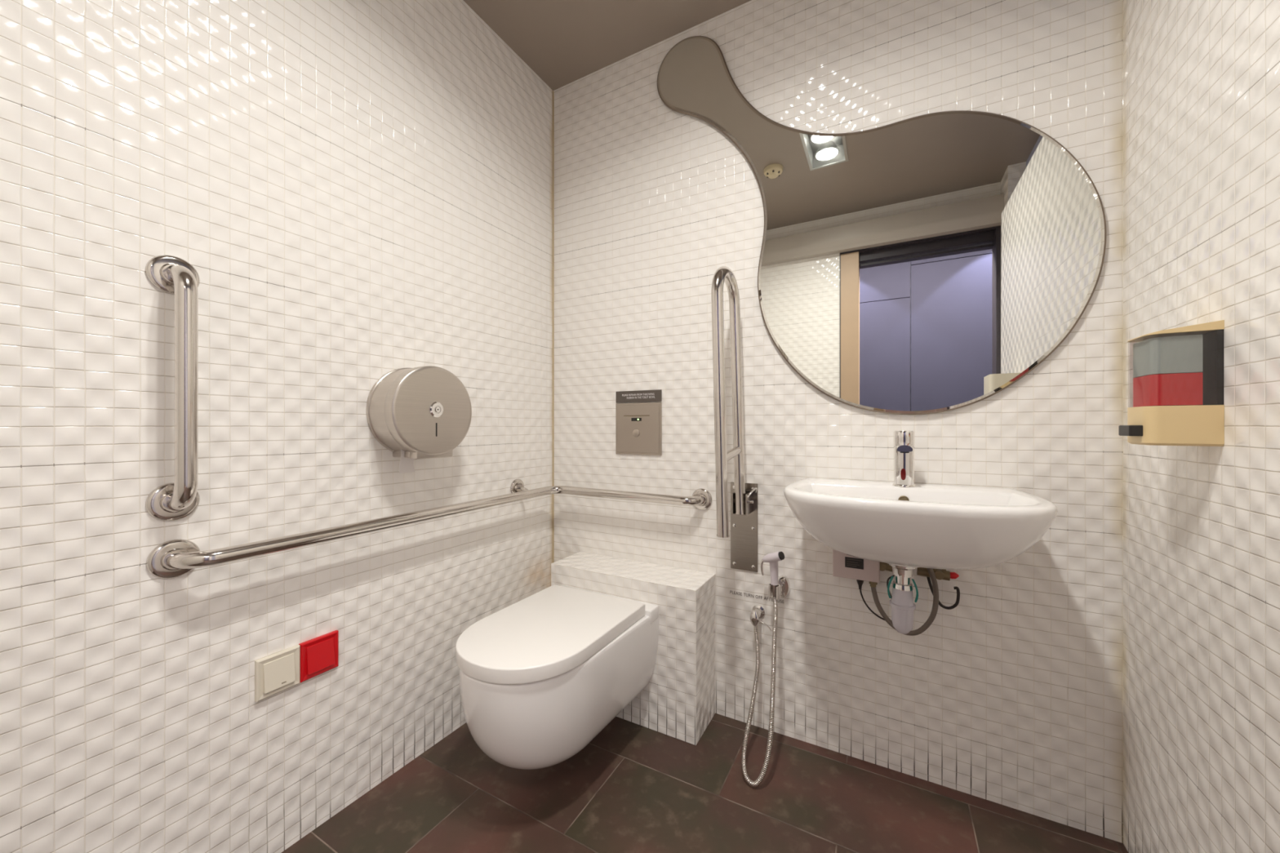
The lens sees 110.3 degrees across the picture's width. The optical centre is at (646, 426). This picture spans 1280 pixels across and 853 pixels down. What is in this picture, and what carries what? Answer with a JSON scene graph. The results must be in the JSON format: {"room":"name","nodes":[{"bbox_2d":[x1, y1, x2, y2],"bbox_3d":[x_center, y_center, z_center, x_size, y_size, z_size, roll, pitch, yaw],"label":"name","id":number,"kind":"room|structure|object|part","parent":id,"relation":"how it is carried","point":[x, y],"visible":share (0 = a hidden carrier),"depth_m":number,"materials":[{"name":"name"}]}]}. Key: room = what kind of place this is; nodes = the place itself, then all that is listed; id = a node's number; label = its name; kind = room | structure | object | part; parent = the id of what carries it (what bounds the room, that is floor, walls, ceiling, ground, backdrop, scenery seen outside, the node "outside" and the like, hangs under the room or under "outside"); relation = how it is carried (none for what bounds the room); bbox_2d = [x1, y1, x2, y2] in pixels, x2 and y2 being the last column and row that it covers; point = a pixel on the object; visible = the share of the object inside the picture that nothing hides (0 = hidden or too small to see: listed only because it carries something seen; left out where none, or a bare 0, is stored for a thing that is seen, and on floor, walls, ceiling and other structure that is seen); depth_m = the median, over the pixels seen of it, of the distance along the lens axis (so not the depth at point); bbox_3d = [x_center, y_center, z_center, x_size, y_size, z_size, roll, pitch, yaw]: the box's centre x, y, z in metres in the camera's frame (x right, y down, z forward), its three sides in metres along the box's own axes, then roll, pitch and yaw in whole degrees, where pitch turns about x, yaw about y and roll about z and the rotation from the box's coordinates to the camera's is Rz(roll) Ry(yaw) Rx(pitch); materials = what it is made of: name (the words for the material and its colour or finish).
{"room":"public restroom","nodes":[
{"label":"public restroom","id":0,"kind":"room"},
{"bbox_2d":[0,0,552,852],"bbox_3d":[-0.881,-0.185,1.112,0.100,2.494,2.044,0,0,28],"label":"wall","id":1,"kind":"structure","parent":0,"point":[356,193],"depth_m":0.99,"materials":[{"name":"tile"}]},
{"bbox_2d":[145,254,199,520],"bbox_3d":[-0.908,-0.076,0.869,0.083,0.527,0.076,0,0,28],"label":"grab rail","id":2,"kind":"object","parent":1,"relation":"attached to","point":[175,500],"visible":1,"depth_m":0.85,"materials":[{"name":"metal"}]},
{"bbox_3d":[-0.907,-0.076,0.868,0.081,0.483,0.032,0,0,28],"label":"rail","id":3,"kind":"part","parent":2,"relation":"part of","materials":[{"name":"metal"}]},
{"bbox_2d":[254,644,300,702],"bbox_3d":[-0.855,0.573,1.036,0.017,0.092,0.084,0,0,28],"label":"light switch","id":4,"kind":"object","parent":1,"relation":"attached to","point":[278,672],"visible":1,"depth_m":1.03,"materials":[{"name":"beige plastic"}]},
{"bbox_2d":[298,630,338,682],"bbox_3d":[-0.815,0.572,1.111,0.017,0.092,0.084,0,0,28],"label":"switch","id":5,"kind":"object","parent":1,"relation":"attached to","point":[319,655],"visible":1,"depth_m":1.11,"materials":[{"name":"red plastic"}]},
{"bbox_2d":[365,365,471,458],"bbox_3d":[-0.652,-0.042,1.302,0.122,0.264,0.259,0,0,28],"label":"dispenser","id":6,"kind":"object","parent":1,"relation":"attached to","point":[423,412],"visible":0.99,"depth_m":1.24,"materials":[{"name":"metal"}]},
{"bbox_2d":[399,449,414,473],"bbox_3d":[-0.681,0.092,1.268,0.009,0.080,0.046,0,0,28],"label":"toilet paper","id":7,"kind":"object","parent":6,"relation":"hanging from","point":[406,464],"visible":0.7,"depth_m":1.26,"materials":[{"name":"white paper"}]},
{"bbox_2d":[146,479,712,578],"bbox_3d":[-0.499,0.252,1.418,1.384,0.100,0.535,0,0,-32],"label":"grab rail","id":8,"kind":"object","parent":1,"relation":"attached to","point":[174,558],"visible":1,"depth_m":1.10,"materials":[{"name":"metal"}]},
{"bbox_2d":[463,0,751,90],"bbox_3d":[0.007,-1.492,0.634,2.118,0.120,2.044,0,0,28],"label":"ceiling","id":9,"kind":"structure","parent":0,"point":[563,42],"depth_m":1.59,"materials":[{"name":"paint"}]},
{"bbox_2d":[281,713,1128,852],"bbox_3d":[0.117,1.032,-0.043,2.953,0.060,3.134,0,0,28],"label":"floor","id":10,"kind":"structure","parent":0,"point":[634,788],"depth_m":1.17,"materials":[{"name":"tile"}]},
{"bbox_2d":[551,551,715,745],"bbox_3d":[-0.061,0.758,1.615,0.584,0.487,0.181,0,0,28],"label":"ledge","id":11,"kind":"object","parent":10,"relation":"on","point":[677,701],"visible":0.7,"depth_m":1.46,"materials":[{"name":"tile"}]},
{"bbox_2d":[455,584,658,769],"bbox_3d":[-0.272,0.725,1.303,0.403,0.329,0.568,0,0,28],"label":"toilet","id":12,"kind":"object","parent":11,"relation":"attached to","point":[543,674],"visible":1,"depth_m":1.14,"materials":[{"name":"ceramic"}]},
{"bbox_3d":[-0.287,0.579,1.276,0.368,0.038,0.505,0,0,28],"label":"lid","id":13,"kind":"part","parent":12,"relation":"part of","materials":[{"name":"plastic"}]},
{"bbox_2d":[553,0,1123,843],"bbox_3d":[0.512,-0.185,1.467,2.018,2.494,0.100,0,0,28],"label":"wall","id":14,"kind":"structure","parent":0,"point":[1011,696],"depth_m":1.35,"materials":[{"name":"tile"}]},
{"bbox_2d":[552,90,554,563],"bbox_3d":[-0.400,-0.213,1.898,0.007,2.429,0.007,0,0,28],"label":"sealant","id":15,"kind":"structure","parent":14,"relation":"attached to","point":[553,91],"depth_m":1.89,"materials":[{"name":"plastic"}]},
{"bbox_2d":[615,389,662,455],"bbox_3d":[-0.035,-0.015,1.697,0.200,0.244,0.012,0,0,28],"label":"panel","id":16,"kind":"object","parent":14,"relation":"attached to","point":[638,425],"visible":1,"depth_m":1.69,"materials":[{"name":"metal"}]},
{"bbox_3d":[-0.036,0.009,1.696,0.183,0.182,0.002,0,0,28],"label":"plate","id":17,"kind":"part","parent":16,"relation":"part of","materials":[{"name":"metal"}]},
{"bbox_2d":[711,266,757,572],"bbox_3d":[0.272,-0.004,1.396,0.097,0.978,0.252,0,0,28],"label":"grab rail","id":18,"kind":"object","parent":14,"relation":"attached to","point":[744,496],"visible":1,"depth_m":1.44,"materials":[{"name":"metal"}]},
{"bbox_3d":[0.255,-0.087,1.379,0.055,0.811,0.205,0,0,28],"label":"rail","id":19,"kind":"part","parent":18,"relation":"part of","materials":[{"name":"metal"}]},
{"bbox_3d":[0.328,0.338,1.506,0.093,0.295,0.005,0,0,28],"label":"wall plate","id":20,"kind":"part","parent":18,"relation":"part of","materials":[{"name":"metal"}]},
{"bbox_2d":[729,590,783,603],"bbox_3d":[0.365,0.569,1.488,0.180,0.011,0.001,0,0,28],"label":"text","id":21,"kind":"object","parent":14,"relation":"attached to","point":[748,595],"depth_m":1.49},
{"bbox_2d":[750,604,772,631],"bbox_3d":[0.373,0.623,1.450,0.077,0.058,0.060,0,0,28],"label":"angle valve","id":22,"kind":"object","parent":14,"relation":"attached to","point":[757,611],"visible":1,"depth_m":1.44,"materials":[{"name":"silver metal"}]},
{"bbox_3d":[0.348,0.621,1.440,0.030,0.046,0.018,0,0,28],"label":"handle","id":23,"kind":"part","parent":22,"relation":"part of","materials":[{"name":"silver metal"}]},
{"bbox_3d":[0.380,0.640,1.432,0.010,0.025,0.049,0,0,-43],"label":"lever","id":24,"kind":"part","parent":22,"relation":"part of","materials":[{"name":"silver metal"}]},
{"bbox_2d":[768,574,790,599],"bbox_3d":[0.420,0.518,1.423,0.080,0.072,0.040,0,0,-43],"label":"holder","id":25,"kind":"object","parent":14,"relation":"attached to","point":[783,589],"visible":0.91,"depth_m":1.43,"materials":[{"name":"silver metal"}]},
{"bbox_2d":[741,551,784,787],"bbox_3d":[0.345,0.693,1.335,0.109,0.615,0.238,0,0,28],"label":"sprayer","id":26,"kind":"object","parent":25,"relation":"in","point":[772,558],"visible":0.99,"depth_m":1.35,"materials":[{"name":"silver plastic"}]},
{"bbox_3d":[0.399,0.452,1.403,0.029,0.094,0.037,0,0,28],"label":"handle","id":27,"kind":"part","parent":26,"relation":"part of","materials":[{"name":"white plastic"}]},
{"bbox_3d":[0.441,0.518,1.441,0.040,0.072,0.013,0,0,28],"label":"plate","id":28,"kind":"part","parent":25,"relation":"part of","materials":[{"name":"silver metal"}]},
{"bbox_2d":[832,549,879,589],"bbox_3d":[0.619,0.407,1.318,0.124,0.139,0.061,0,0,28],"label":"control box","id":29,"kind":"object","parent":14,"relation":"attached to","point":[844,566],"visible":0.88,"depth_m":1.29,"materials":[{"name":"white plastic"}]},
{"bbox_2d":[859,574,894,621],"bbox_3d":[0.671,0.491,1.291,0.101,0.132,0.025,0,0,28],"label":"power cable","id":30,"kind":"object","parent":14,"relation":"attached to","point":[889,578],"visible":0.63,"depth_m":1.29,"materials":[{"name":"black rubber"}]},
{"bbox_2d":[657,35,1106,414],"bbox_3d":[0.575,-0.712,1.367,1.218,1.360,0.016,0,0,28],"label":"wall mirror","id":31,"kind":"object","parent":14,"relation":"attached to","point":[927,264],"visible":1,"depth_m":1.26,"materials":[{"name":"clear glass"}]},
{"bbox_2d":[880,562,892,571],"bbox_3d":[0.685,0.399,1.286,0.053,0.029,0.054,0,0,28],"label":"pipe elbow","id":32,"kind":"object","parent":14,"relation":"attached to","point":[883,566],"visible":0.49,"depth_m":1.26,"materials":[{"name":"gold metal"}]},
{"bbox_2d":[887,563,918,634],"bbox_3d":[0.679,0.432,1.188,0.116,0.194,0.232,0,0,28],"label":"trap","id":33,"kind":"object","parent":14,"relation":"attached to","point":[903,606],"visible":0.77,"depth_m":1.12,"materials":[{"name":"plastic"}]},
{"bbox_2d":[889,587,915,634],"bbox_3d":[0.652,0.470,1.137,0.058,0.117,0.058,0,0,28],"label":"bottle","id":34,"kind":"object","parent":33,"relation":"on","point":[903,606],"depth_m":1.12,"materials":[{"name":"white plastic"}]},
{"bbox_2d":[783,477,1057,569],"bbox_3d":[0.641,0.247,1.116,0.566,0.172,0.395,0,0,28],"label":"basin","id":35,"kind":"object","parent":14,"relation":"attached to","point":[924,525],"visible":0.99,"depth_m":0.98,"materials":[{"name":"ceramic"}]},
{"bbox_2d":[892,431,915,487],"bbox_3d":[0.688,0.086,1.191,0.055,0.150,0.096,0,0,28],"label":"tap","id":36,"kind":"object","parent":35,"relation":"on","point":[904,441],"visible":1,"depth_m":1.19,"materials":[{"name":"silver metal"}]},
{"bbox_3d":[0.679,0.053,1.177,0.037,0.026,0.062,0,0,28],"label":"spout","id":37,"kind":"part","parent":36,"relation":"part of","materials":[{"name":"silver metal"}]},
{"bbox_2d":[871,568,938,635],"bbox_3d":[0.706,0.453,1.229,0.166,0.251,0.055,0,0,34],"label":"hose","id":38,"kind":"object","parent":35,"relation":"attached to","point":[927,624],"visible":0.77,"depth_m":1.21,"materials":[{"name":"grey metal"}]},
{"bbox_2d":[916,567,959,581],"bbox_3d":[0.798,0.402,1.225,0.096,0.042,0.054,0,0,28],"label":"valve","id":39,"kind":"object","parent":14,"relation":"attached to","point":[940,574],"visible":0.69,"depth_m":1.20,"materials":[{"name":"gold metal"}]},
{"bbox_2d":[926,577,959,609],"bbox_3d":[0.805,0.448,1.214,0.079,0.095,0.007,0,0,28],"label":"hose","id":40,"kind":"object","parent":39,"relation":"hanging from","point":[957,588],"visible":0.94,"depth_m":1.20,"materials":[{"name":"black rubber"}]},
{"bbox_3d":[0.825,0.401,1.197,0.022,0.019,0.018,0,0,28],"label":"handle","id":41,"kind":"part","parent":39,"relation":"part of","materials":[{"name":"red plastic"}]},
{"bbox_2d":[1123,0,1279,852],"bbox_3d":[0.904,-0.026,0.450,0.164,2.055,1.319,0,0,28],"label":"wall","id":42,"kind":"structure","parent":0,"point":[1202,77],"depth_m":0.80,"materials":[{"name":"tile"}]},
{"bbox_2d":[1118,320,1224,446],"bbox_3d":[0.946,-0.073,0.817,0.108,0.213,0.094,0,0,28],"label":"soap dispenser","id":43,"kind":"object","parent":42,"relation":"attached to","point":[1178,373],"visible":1,"depth_m":0.78,"materials":[{"name":"beige plastic"}]},
{"bbox_3d":[0.904,0.008,0.831,0.022,0.020,0.044,0,0,28],"label":"push lever","id":44,"kind":"part","parent":43,"relation":"part of","materials":[{"name":"plastic"}]},
{"bbox_3d":[0.947,-0.126,0.816,0.061,0.064,0.082,0,0,28],"label":"empty tank","id":45,"kind":"part","parent":43,"relation":"part of","materials":[{"name":"clear plastic"}]},
{"bbox_3d":[0.990,-0.100,0.793,0.008,0.133,0.092,0,0,28],"label":"plate","id":46,"kind":"part","parent":43,"relation":"part of","materials":[{"name":"plastic"}]}
]}

